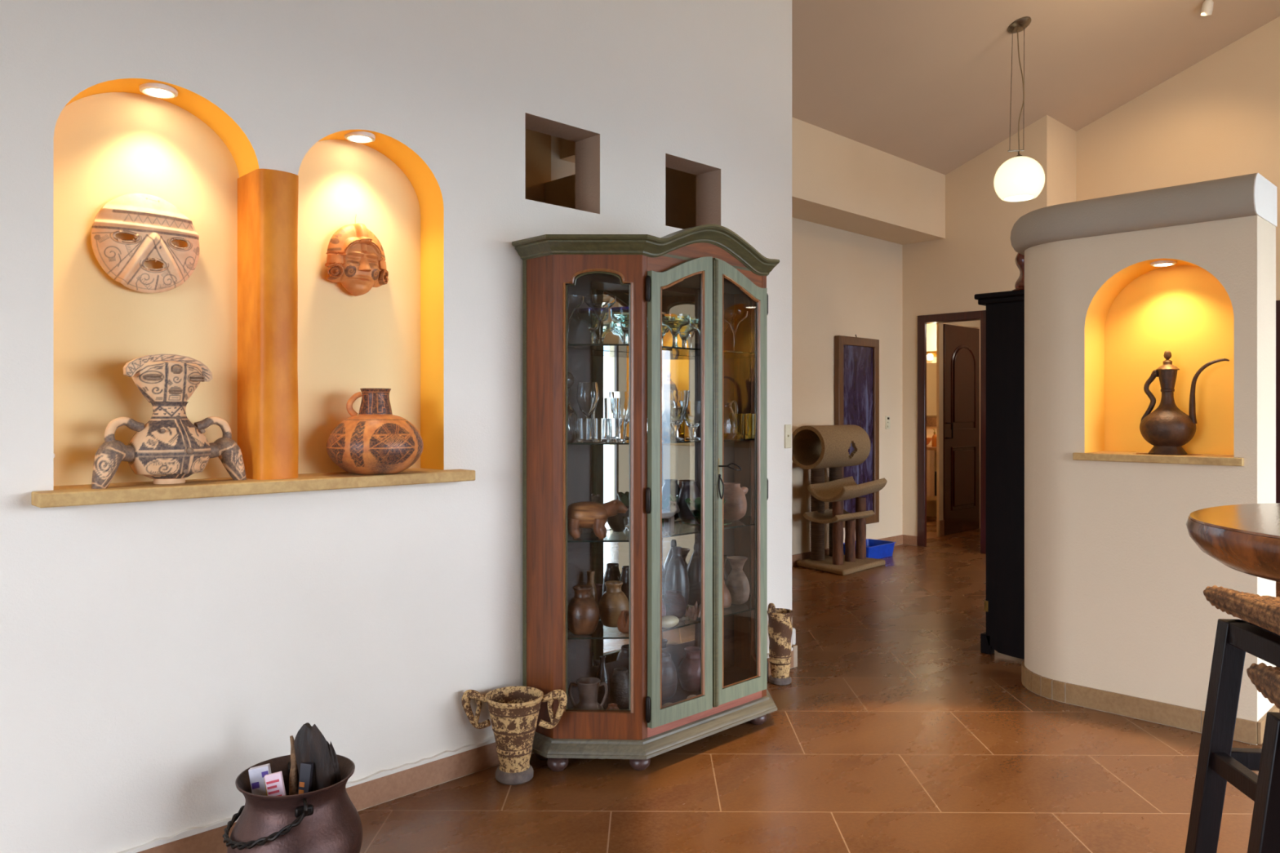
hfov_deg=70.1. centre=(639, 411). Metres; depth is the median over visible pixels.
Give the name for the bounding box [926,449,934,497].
hand towel
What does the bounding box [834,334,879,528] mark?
painting
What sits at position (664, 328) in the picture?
glass
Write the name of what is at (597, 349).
glass shelf
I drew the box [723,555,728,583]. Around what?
clay vase
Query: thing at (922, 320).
door frame
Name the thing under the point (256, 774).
magazine
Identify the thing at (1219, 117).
wall
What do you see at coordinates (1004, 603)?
tall cabinet
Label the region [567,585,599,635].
clay pot
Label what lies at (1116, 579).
wall partition
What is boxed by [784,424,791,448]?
light switch
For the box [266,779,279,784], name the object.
print
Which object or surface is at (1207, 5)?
track spotlight
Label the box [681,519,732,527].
leaf plate
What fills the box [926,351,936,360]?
vanity light
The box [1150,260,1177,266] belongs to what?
recessed light
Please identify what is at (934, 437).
soap bottle
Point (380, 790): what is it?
baseboard
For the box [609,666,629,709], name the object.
clay pot
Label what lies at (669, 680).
clay pot
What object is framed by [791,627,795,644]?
trim
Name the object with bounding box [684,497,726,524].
bowl
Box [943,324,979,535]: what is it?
door
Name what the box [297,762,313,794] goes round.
packet
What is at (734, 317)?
glass
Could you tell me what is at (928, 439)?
basin
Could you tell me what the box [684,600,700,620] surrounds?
cluster
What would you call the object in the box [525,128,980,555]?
wall
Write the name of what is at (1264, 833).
bar stool
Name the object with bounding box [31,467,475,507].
shelf
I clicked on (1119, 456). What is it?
trim
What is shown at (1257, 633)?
bar stool
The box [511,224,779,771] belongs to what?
display cabinet
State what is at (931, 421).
trim
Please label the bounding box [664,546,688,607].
bottle
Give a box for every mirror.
[590,280,699,666]
[926,363,936,415]
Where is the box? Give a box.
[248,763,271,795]
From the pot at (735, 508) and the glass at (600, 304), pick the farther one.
the pot at (735, 508)
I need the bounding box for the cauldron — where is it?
[222,754,362,852]
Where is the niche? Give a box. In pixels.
[1104,265,1234,454]
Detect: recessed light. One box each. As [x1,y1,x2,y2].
[138,82,177,98]
[344,131,375,142]
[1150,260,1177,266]
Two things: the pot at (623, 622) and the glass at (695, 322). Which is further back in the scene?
the glass at (695, 322)
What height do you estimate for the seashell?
0.042 m
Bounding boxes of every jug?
[326,388,423,475]
[568,676,608,710]
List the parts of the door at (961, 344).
handle, moulding, panel, moulding, panel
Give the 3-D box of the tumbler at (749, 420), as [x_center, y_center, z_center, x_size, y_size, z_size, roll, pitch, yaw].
[0.451,0.060,3.749,0.052,0.100,0.052,0,0,-44]
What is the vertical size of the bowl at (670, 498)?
0.123 m
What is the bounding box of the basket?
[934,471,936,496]
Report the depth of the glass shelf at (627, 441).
3.47 m
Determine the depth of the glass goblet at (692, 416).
3.62 m
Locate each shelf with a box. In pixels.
[567,343,755,358]
[567,437,755,444]
[567,515,755,542]
[567,595,755,639]
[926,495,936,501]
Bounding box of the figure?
[723,579,731,608]
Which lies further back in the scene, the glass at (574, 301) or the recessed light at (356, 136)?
the glass at (574, 301)
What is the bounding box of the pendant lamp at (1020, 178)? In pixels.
[993,16,1044,201]
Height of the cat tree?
1.137 m
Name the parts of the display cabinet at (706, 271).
post, panel, cornice, door, rail, drop handle, door, panel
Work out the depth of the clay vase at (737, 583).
3.74 m
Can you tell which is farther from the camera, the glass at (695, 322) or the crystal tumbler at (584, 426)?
the glass at (695, 322)
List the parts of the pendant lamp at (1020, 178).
globe, power cord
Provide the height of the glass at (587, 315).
0.136 m
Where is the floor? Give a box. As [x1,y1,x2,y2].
[357,515,1279,852]
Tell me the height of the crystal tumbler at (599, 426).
0.085 m
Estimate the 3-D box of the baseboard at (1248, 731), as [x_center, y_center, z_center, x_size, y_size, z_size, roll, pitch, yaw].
[2.082,1.207,3.866,0.322,0.086,0.986,0,0,-44]
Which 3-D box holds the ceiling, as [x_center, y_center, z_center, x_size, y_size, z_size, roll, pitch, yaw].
[1.651,-2.767,2.601,11.400,1.712,7.800,0,0,-44]
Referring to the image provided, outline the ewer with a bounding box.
[1139,350,1229,454]
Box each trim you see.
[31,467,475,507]
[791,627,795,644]
[926,417,936,426]
[1010,173,1257,255]
[1072,451,1244,466]
[1253,173,1276,226]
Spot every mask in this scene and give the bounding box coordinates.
[90,193,199,293]
[324,213,388,296]
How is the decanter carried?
on the display cabinet at (706, 271)
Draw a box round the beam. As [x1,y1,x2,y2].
[560,116,945,244]
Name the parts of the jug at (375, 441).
handle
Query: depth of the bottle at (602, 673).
3.40 m
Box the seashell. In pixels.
[662,615,679,628]
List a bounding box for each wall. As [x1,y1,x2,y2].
[0,0,791,852]
[53,92,420,485]
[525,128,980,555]
[544,167,696,229]
[902,115,1075,536]
[926,323,936,516]
[1075,16,1279,300]
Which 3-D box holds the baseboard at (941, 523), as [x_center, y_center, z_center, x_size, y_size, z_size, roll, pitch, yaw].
[3.013,1.170,9.116,0.090,0.160,0.016,0,0,-44]
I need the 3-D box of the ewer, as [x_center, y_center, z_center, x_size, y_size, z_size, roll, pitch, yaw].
[2.178,-0.037,3.696,0.201,0.425,0.296,0,0,-18]
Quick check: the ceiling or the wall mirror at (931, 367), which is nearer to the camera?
the ceiling
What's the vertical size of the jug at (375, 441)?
0.269 m
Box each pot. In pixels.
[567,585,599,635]
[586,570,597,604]
[598,580,629,626]
[606,703,618,709]
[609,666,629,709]
[617,609,629,633]
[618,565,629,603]
[662,590,686,618]
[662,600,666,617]
[662,652,677,701]
[677,646,700,691]
[723,482,748,520]
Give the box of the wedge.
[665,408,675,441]
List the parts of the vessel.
leg, loop handle, loop handle, leg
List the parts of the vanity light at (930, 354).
lamp shade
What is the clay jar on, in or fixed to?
on the display cabinet at (706, 271)
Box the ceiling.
[791,0,1279,174]
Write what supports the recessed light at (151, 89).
in the wall at (153, 655)
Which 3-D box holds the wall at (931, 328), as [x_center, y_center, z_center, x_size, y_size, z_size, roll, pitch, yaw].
[3.237,0.000,9.622,2.300,2.500,3.200,0,0,-44]
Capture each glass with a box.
[567,294,583,343]
[576,382,599,418]
[577,307,608,343]
[583,294,616,343]
[610,306,629,343]
[662,313,689,347]
[662,324,669,346]
[678,324,696,347]
[688,316,700,335]
[724,310,747,351]
[724,320,728,334]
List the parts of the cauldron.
bail handle, lug plate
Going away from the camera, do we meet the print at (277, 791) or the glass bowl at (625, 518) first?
the print at (277, 791)
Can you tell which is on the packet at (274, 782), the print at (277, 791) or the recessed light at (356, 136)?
the print at (277, 791)
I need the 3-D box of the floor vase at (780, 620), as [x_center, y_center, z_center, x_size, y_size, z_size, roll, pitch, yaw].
[0.646,1.071,4.204,0.119,0.358,0.119,0,0,-4]
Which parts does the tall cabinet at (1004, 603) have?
cornice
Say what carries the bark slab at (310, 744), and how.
in the cauldron
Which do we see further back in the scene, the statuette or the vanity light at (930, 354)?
the vanity light at (930, 354)
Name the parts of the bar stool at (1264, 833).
seat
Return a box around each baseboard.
[137,649,793,852]
[791,534,902,566]
[791,644,797,667]
[902,534,917,546]
[938,520,944,537]
[1021,659,1279,745]
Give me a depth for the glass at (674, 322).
3.40 m
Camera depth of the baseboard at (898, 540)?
7.68 m
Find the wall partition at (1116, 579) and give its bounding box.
[1024,215,1275,744]
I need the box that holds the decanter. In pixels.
[567,371,577,442]
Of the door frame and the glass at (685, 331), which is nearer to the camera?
the glass at (685, 331)
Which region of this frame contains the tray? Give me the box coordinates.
[843,538,895,559]
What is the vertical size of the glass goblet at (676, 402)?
0.190 m
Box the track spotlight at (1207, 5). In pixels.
[1200,0,1213,15]
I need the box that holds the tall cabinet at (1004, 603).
[973,289,1024,659]
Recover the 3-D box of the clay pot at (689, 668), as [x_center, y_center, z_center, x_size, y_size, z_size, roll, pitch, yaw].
[0.213,1.039,3.677,0.121,0.165,0.121,0,0,-44]
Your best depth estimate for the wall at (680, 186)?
4.82 m
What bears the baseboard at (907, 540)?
attached to the wall at (976, 255)
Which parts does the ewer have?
handle, lid, spout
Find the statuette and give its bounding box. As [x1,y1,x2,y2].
[1012,253,1024,290]
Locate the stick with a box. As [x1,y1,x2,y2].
[288,735,298,795]
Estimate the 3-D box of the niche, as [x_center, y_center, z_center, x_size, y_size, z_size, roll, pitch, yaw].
[2.243,-0.220,3.833,0.010,0.860,0.610,0,0,-44]
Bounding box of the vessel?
[91,354,246,488]
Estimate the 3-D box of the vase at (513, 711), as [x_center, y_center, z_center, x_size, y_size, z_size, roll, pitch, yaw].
[-0.427,1.100,3.108,0.320,0.301,0.197,0,0,29]
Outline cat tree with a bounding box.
[791,424,887,575]
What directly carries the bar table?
on the floor
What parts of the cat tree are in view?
sisal post, sisal post, log post, board, log post, log post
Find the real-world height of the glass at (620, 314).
0.146 m
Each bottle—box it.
[595,655,609,709]
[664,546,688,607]
[686,542,700,606]
[931,429,936,447]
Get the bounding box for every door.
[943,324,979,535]
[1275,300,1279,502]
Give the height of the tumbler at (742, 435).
0.100 m
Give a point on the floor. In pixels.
(892, 731)
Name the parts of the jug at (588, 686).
handle, handle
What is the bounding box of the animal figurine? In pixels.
[567,499,627,538]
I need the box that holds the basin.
[926,437,931,444]
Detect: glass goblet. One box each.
[662,390,689,439]
[684,401,700,439]
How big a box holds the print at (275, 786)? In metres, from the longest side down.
0.024 x 0.006 x 0.001 m
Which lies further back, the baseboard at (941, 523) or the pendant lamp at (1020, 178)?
the baseboard at (941, 523)
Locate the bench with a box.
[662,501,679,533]
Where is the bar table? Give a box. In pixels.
[1186,502,1279,582]
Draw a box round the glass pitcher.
[724,400,737,439]
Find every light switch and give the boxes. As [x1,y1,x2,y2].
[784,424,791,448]
[885,416,889,429]
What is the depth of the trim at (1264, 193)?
3.50 m
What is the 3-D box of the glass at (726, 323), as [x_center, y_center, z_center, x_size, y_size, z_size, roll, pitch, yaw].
[0.347,-0.319,3.815,0.112,0.165,0.112,0,0,-44]
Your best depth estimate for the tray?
7.79 m
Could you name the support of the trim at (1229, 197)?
on the wall partition at (1116, 579)
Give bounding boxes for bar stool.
[1184,585,1279,852]
[1246,662,1279,852]
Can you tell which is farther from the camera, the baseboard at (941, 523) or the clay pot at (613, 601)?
the baseboard at (941, 523)
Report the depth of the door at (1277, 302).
6.99 m
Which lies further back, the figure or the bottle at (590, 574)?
the figure
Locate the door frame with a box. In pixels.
[917,310,986,553]
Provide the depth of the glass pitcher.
3.64 m
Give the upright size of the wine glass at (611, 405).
0.160 m
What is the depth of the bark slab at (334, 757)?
2.42 m
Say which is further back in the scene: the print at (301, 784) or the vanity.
the vanity
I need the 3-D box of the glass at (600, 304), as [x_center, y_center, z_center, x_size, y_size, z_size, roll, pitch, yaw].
[-0.142,-0.323,3.251,0.116,0.172,0.116,0,0,-44]
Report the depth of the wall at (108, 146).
2.67 m
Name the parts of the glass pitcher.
handle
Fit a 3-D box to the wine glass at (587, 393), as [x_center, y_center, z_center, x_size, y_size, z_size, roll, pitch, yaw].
[-0.190,0.003,3.316,0.082,0.215,0.082,0,0,-44]
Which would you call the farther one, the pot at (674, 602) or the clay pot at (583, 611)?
the pot at (674, 602)
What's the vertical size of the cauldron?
0.298 m
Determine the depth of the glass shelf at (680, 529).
3.43 m
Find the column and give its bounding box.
[237,168,298,479]
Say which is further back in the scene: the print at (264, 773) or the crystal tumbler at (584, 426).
the crystal tumbler at (584, 426)
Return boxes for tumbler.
[575,418,591,442]
[591,418,608,442]
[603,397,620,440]
[608,418,625,442]
[733,413,742,438]
[741,413,744,437]
[743,413,755,438]
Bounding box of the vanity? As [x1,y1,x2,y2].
[926,444,936,501]
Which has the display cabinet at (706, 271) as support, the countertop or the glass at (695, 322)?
the glass at (695, 322)
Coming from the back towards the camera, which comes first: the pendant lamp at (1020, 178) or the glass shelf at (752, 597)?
the pendant lamp at (1020, 178)
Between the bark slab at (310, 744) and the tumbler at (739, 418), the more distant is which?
the tumbler at (739, 418)
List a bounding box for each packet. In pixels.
[264,771,286,795]
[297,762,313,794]
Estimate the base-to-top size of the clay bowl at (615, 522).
0.091 m
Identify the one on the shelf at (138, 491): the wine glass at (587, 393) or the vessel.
the vessel
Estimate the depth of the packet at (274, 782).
2.35 m
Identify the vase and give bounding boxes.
[462,686,567,785]
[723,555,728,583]
[725,555,750,604]
[767,603,793,685]
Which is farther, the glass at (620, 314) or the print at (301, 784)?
the glass at (620, 314)
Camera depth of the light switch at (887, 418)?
8.38 m
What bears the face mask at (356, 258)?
attached to the wall at (108, 146)
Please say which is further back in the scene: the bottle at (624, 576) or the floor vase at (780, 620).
the floor vase at (780, 620)
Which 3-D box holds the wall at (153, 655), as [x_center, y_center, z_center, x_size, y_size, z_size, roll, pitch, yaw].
[-1.541,-0.900,2.320,6.251,4.300,0.150,0,0,-44]
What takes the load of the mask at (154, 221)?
attached to the wall at (108, 146)
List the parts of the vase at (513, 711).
handle, handle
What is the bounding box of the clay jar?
[677,480,700,520]
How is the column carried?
on the shelf at (138, 491)
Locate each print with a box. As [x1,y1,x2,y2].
[251,782,259,789]
[261,770,268,777]
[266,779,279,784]
[266,785,276,789]
[267,790,279,795]
[298,782,304,787]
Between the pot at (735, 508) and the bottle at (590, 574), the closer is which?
the bottle at (590, 574)
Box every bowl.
[606,506,629,532]
[622,515,629,533]
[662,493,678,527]
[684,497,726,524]
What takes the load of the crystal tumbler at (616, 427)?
on the display cabinet at (706, 271)
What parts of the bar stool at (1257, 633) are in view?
leg, seat, seat rail, seat rail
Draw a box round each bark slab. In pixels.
[293,722,334,791]
[326,741,341,783]
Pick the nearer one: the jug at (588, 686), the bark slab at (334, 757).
the bark slab at (334, 757)
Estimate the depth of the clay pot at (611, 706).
3.26 m
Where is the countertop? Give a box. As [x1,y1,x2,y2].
[926,444,936,451]

